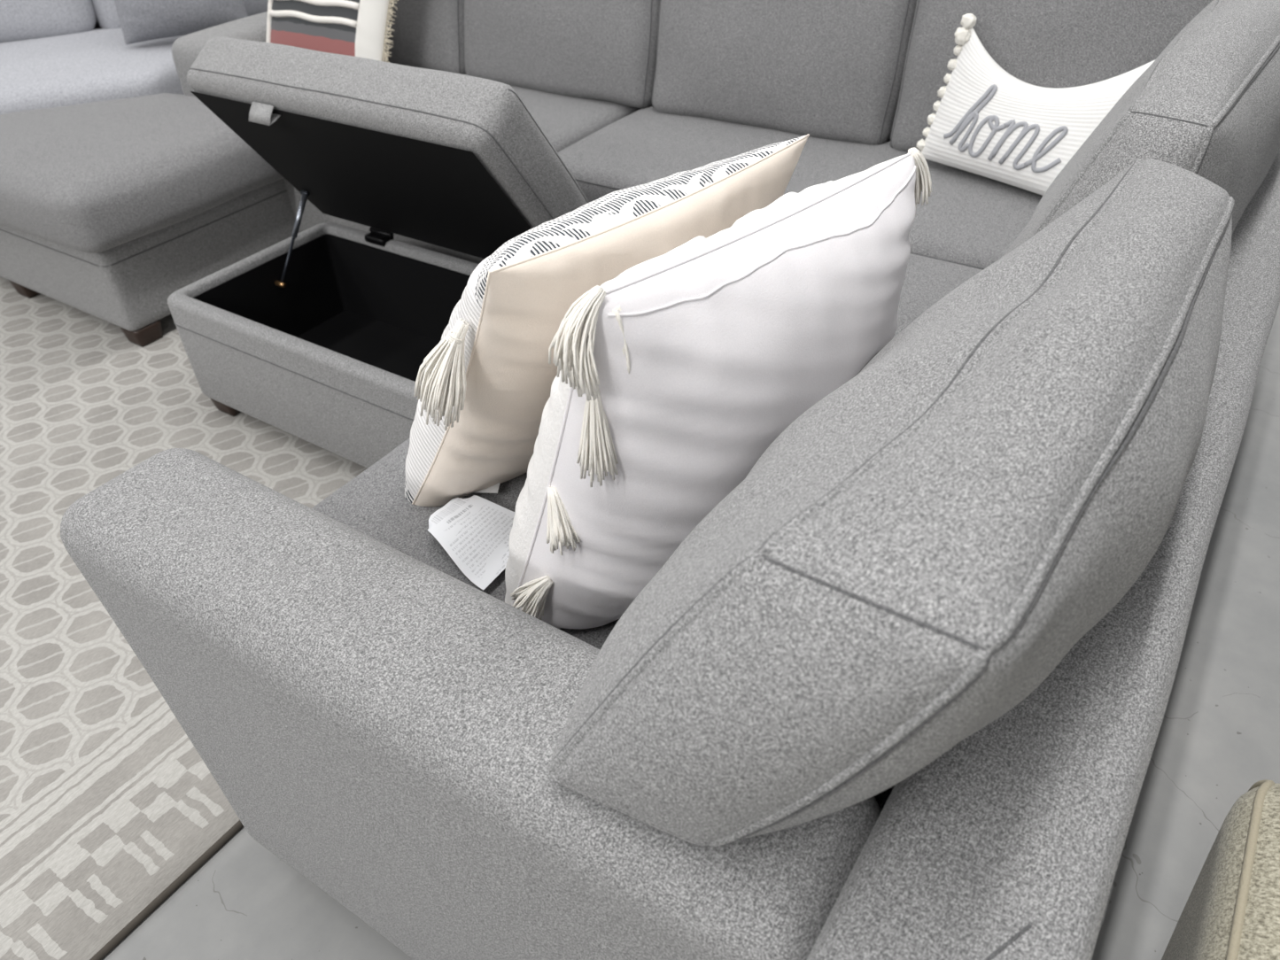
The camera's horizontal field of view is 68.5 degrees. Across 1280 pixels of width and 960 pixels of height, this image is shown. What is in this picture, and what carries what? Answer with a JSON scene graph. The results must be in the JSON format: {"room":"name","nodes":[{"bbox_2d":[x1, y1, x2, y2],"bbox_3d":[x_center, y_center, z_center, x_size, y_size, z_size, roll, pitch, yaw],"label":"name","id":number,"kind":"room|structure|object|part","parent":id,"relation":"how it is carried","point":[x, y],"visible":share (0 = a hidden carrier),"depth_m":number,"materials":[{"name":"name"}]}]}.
{"room":"store","nodes":[
{"label":"store","id":0,"kind":"room"},
{"bbox_2d":[101,302,1279,959],"bbox_3d":[-0.652,-0.080,2.064,15.000,0.001,16.000,21,44,27],"label":"floor","id":1,"kind":"structure","parent":0,"point":[1219,735],"depth_m":1.32,"materials":[{"name":"concrete"}]},
{"bbox_2d":[0,0,268,114],"bbox_3d":[-2.082,-1.376,3.035,2.092,0.922,1.063,-14,40,-14],"label":"sofa","id":2,"kind":"object","parent":1,"relation":"on","point":[54,53],"visible":0.24,"depth_m":2.92,"materials":[{"name":"grey fabric"}]},
{"bbox_2d":[0,0,96,42],"bbox_3d":[-2.509,-1.605,3.014,1.319,0.462,0.322,-14,40,-14],"label":"cushion","id":3,"kind":"object","parent":2,"relation":"on","point":[20,20],"depth_m":3.12,"materials":[{"name":"grey fabric"}]},
{"bbox_2d":[0,28,184,114],"bbox_3d":[-2.122,-1.199,2.953,1.870,0.207,0.762,-14,40,-14],"label":"seat cushion","id":4,"kind":"object","parent":2,"relation":"on","point":[42,68],"depth_m":2.85,"materials":[{"name":"grey fabric"}]},
{"bbox_3d":[-2.237,-1.603,3.379,2.074,0.705,0.185,-14,40,-14],"label":"frame","id":5,"kind":"part","parent":2,"relation":"part of","materials":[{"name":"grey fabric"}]},
{"bbox_2d":[91,0,268,28],"bbox_3d":[-1.565,-1.872,3.289,0.762,0.504,0.324,-14,40,-13],"label":"cushion","id":6,"kind":"object","parent":2,"relation":"on","point":[104,12],"depth_m":3.22,"materials":[{"name":"grey fabric"}]},
{"bbox_2d":[114,0,248,44],"bbox_3d":[-1.471,-1.602,2.942,0.389,0.380,0.184,-16,40,-16],"label":"throw pillow","id":7,"kind":"object","parent":2,"relation":"on","point":[141,20],"visible":0.76,"depth_m":2.95,"materials":[{"name":"grey fabric"}]},
{"bbox_2d":[0,276,366,959],"bbox_3d":[-1.849,0.055,1.959,2.985,0.012,3.000,21,44,27],"label":"area rug","id":8,"kind":"object","parent":1,"relation":"on","point":[108,806],"visible":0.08,"depth_m":1.59,"materials":[{"name":"fabric"}]},
{"bbox_2d":[0,93,298,347],"bbox_3d":[-1.467,-0.773,2.601,0.958,0.450,0.684,21,44,27],"label":"ottoman","id":9,"kind":"object","parent":8,"relation":"on","point":[109,209],"visible":0.84,"depth_m":2.35,"materials":[{"name":"grey fabric"}]},
{"bbox_3d":[-1.728,-0.555,2.665,0.072,0.050,0.072,21,44,27],"label":"leg","id":10,"kind":"part","parent":9,"relation":"part of","materials":[{"name":"brown wood"}]},
{"bbox_3d":[-1.282,-0.384,2.424,0.072,0.050,0.072,21,44,27],"label":"leg","id":11,"kind":"part","parent":9,"relation":"part of","materials":[{"name":"brown wood"}]},
{"bbox_2d":[0,93,283,253],"bbox_3d":[-1.468,-0.878,2.517,0.937,0.181,0.671,21,44,27],"label":"seat cushion","id":12,"kind":"object","parent":9,"relation":"on","point":[116,175],"depth_m":2.28,"materials":[{"name":"grey fabric"}]},
{"bbox_2d":[167,36,589,468],"bbox_3d":[-0.541,-0.472,1.933,0.807,0.743,0.557,21,44,27],"label":"storage ottoman","id":13,"kind":"object","parent":8,"relation":"on","point":[321,336],"visible":0.8,"depth_m":1.86,"materials":[{"name":"grey fabric"}]},
{"bbox_3d":[-0.934,-0.188,2.157,0.072,0.050,0.072,21,44,27],"label":"leg","id":14,"kind":"part","parent":13,"relation":"part of","materials":[{"name":"brown wood"}]},
{"bbox_3d":[-0.489,-0.650,1.903,0.807,0.431,0.347,21,44,27],"label":"lid","id":15,"kind":"part","parent":13,"relation":"part of","materials":[{"name":"grey fabric"}]},
{"bbox_2d":[60,0,1279,959],"bbox_3d":[-0.364,-0.518,1.847,2.815,0.934,2.038,21,44,27],"label":"sectional sofa","id":16,"kind":"object","parent":1,"relation":"on","point":[903,692],"visible":0.8,"depth_m":0.71,"materials":[{"name":"grey fabric"}]},
{"bbox_3d":[-1.103,-1.149,2.909,0.220,0.520,0.552,21,44,27],"label":"arm","id":17,"kind":"part","parent":16,"relation":"part of","materials":[{"name":"grey fabric"}]},
{"bbox_2d":[265,0,398,62],"bbox_3d":[-0.812,-1.284,2.479,0.538,0.428,0.175,21,44,27],"label":"throw pillow","id":18,"kind":"object","parent":16,"relation":"on","point":[359,28],"visible":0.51,"depth_m":2.45,"materials":[{"name":"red fabric"}]},
{"bbox_3d":[-0.860,-1.278,2.498,0.432,0.354,0.120,21,44,27],"label":"cord trim","id":19,"kind":"part","parent":18,"relation":"part of","materials":[{"name":"white fabric"}]},
{"bbox_2d":[198,73,642,152],"bbox_3d":[-0.580,-0.958,2.525,1.120,0.175,0.634,21,44,27],"label":"seat cushion","id":20,"kind":"object","parent":16,"relation":"on","point":[566,117],"depth_m":2.32,"materials":[{"name":"grey fabric"}]},
{"bbox_2d":[383,0,465,74],"bbox_3d":[-0.676,-1.424,2.633,0.582,0.477,0.264,21,44,27],"label":"cushion","id":21,"kind":"object","parent":16,"relation":"on","point":[427,34],"depth_m":2.55,"materials":[{"name":"grey fabric"}]},
{"bbox_3d":[-0.193,0.334,0.957,0.830,0.574,0.171,21,44,27],"label":"arm","id":22,"kind":"part","parent":16,"relation":"part of","materials":[{"name":"grey fabric"}]},
{"bbox_2d":[427,495,515,589],"bbox_3d":[-0.189,0.064,1.081,0.130,0.017,0.122,21,44,27],"label":"paper tag","id":23,"kind":"object","parent":16,"relation":"on","point":[475,531],"visible":0.84,"depth_m":1.08,"materials":[{"name":"white paper"}]},
{"bbox_2d":[464,0,659,108],"bbox_3d":[-0.185,-1.234,2.369,0.615,0.470,0.263,21,44,27],"label":"cushion","id":24,"kind":"object","parent":16,"relation":"on","point":[595,53],"depth_m":2.32,"materials":[{"name":"grey fabric"}]},
{"bbox_2d":[404,133,809,506],"bbox_3d":[-0.075,-0.181,1.126,0.285,0.399,0.539,29,49,34],"label":"throw pillow","id":25,"kind":"object","parent":16,"relation":"on","point":[483,391],"visible":0.72,"depth_m":0.95,"materials":[{"name":"beige fabric"}]},
{"bbox_2d":[312,253,983,811],"bbox_3d":[0.168,-0.054,1.355,0.783,0.167,1.144,21,44,27],"label":"seat cushion","id":26,"kind":"object","parent":16,"relation":"on","point":[374,503],"depth_m":1.16,"materials":[{"name":"grey fabric"}]},
{"bbox_2d":[504,147,931,628],"bbox_3d":[0.087,-0.104,0.978,0.243,0.410,0.577,30,49,34],"label":"throw pillow","id":27,"kind":"object","parent":16,"relation":"on","point":[677,373],"visible":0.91,"depth_m":0.83,"materials":[{"name":"white fabric"}]},
{"bbox_2d":[652,0,916,145],"bbox_3d":[0.324,-1.039,2.093,0.620,0.471,0.266,21,44,27],"label":"cushion","id":28,"kind":"object","parent":16,"relation":"on","point":[833,72],"depth_m":2.04,"materials":[{"name":"grey fabric"}]},
{"bbox_2d":[557,104,1042,268],"bbox_3d":[0.436,-0.591,2.005,1.266,0.173,0.570,21,44,27],"label":"seat cushion","id":29,"kind":"object","parent":16,"relation":"on","point":[969,219],"depth_m":1.99,"materials":[{"name":"grey fabric"}]},
{"bbox_2d":[550,158,1232,842],"bbox_3d":[0.266,-0.001,0.820,0.344,0.396,0.808,21,44,27],"label":"cushion","id":30,"kind":"object","parent":16,"relation":"on","point":[940,583],"depth_m":0.58,"materials":[{"name":"grey fabric"}]},
{"bbox_2d":[915,13,1155,195],"bbox_3d":[0.729,-0.674,1.732,0.466,0.287,0.190,21,44,27],"label":"throw pillow","id":31,"kind":"object","parent":16,"relation":"on","point":[989,122],"visible":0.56,"depth_m":1.75,"materials":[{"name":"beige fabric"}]},
{"bbox_3d":[0.734,-0.009,1.323,0.188,0.580,2.034,21,44,27],"label":"frame","id":32,"kind":"part","parent":16,"relation":"part of","materials":[{"name":"grey fabric"}]},
{"bbox_2d":[890,0,1213,151],"bbox_3d":[0.821,-0.847,1.820,0.598,0.473,0.266,21,44,27],"label":"cushion","id":33,"kind":"object","parent":16,"relation":"on","point":[1045,43],"depth_m":1.76,"materials":[{"name":"grey fabric"}]},
{"bbox_2d":[1001,0,1279,257],"bbox_3d":[0.725,-0.453,1.355,0.313,0.415,0.872,21,44,27],"label":"cushion","id":34,"kind":"object","parent":16,"relation":"on","point":[1207,106],"depth_m":1.09,"materials":[{"name":"grey fabric"}]},
{"bbox_2d":[1161,779,1279,959],"bbox_3d":[0.577,0.724,0.310,0.859,0.840,1.135,21,44,27],"label":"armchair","id":35,"kind":"object","parent":1,"relation":"on","point":[1231,911],"visible":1,"depth_m":0.72,"materials":[{"name":"beige fabric"}]}
]}

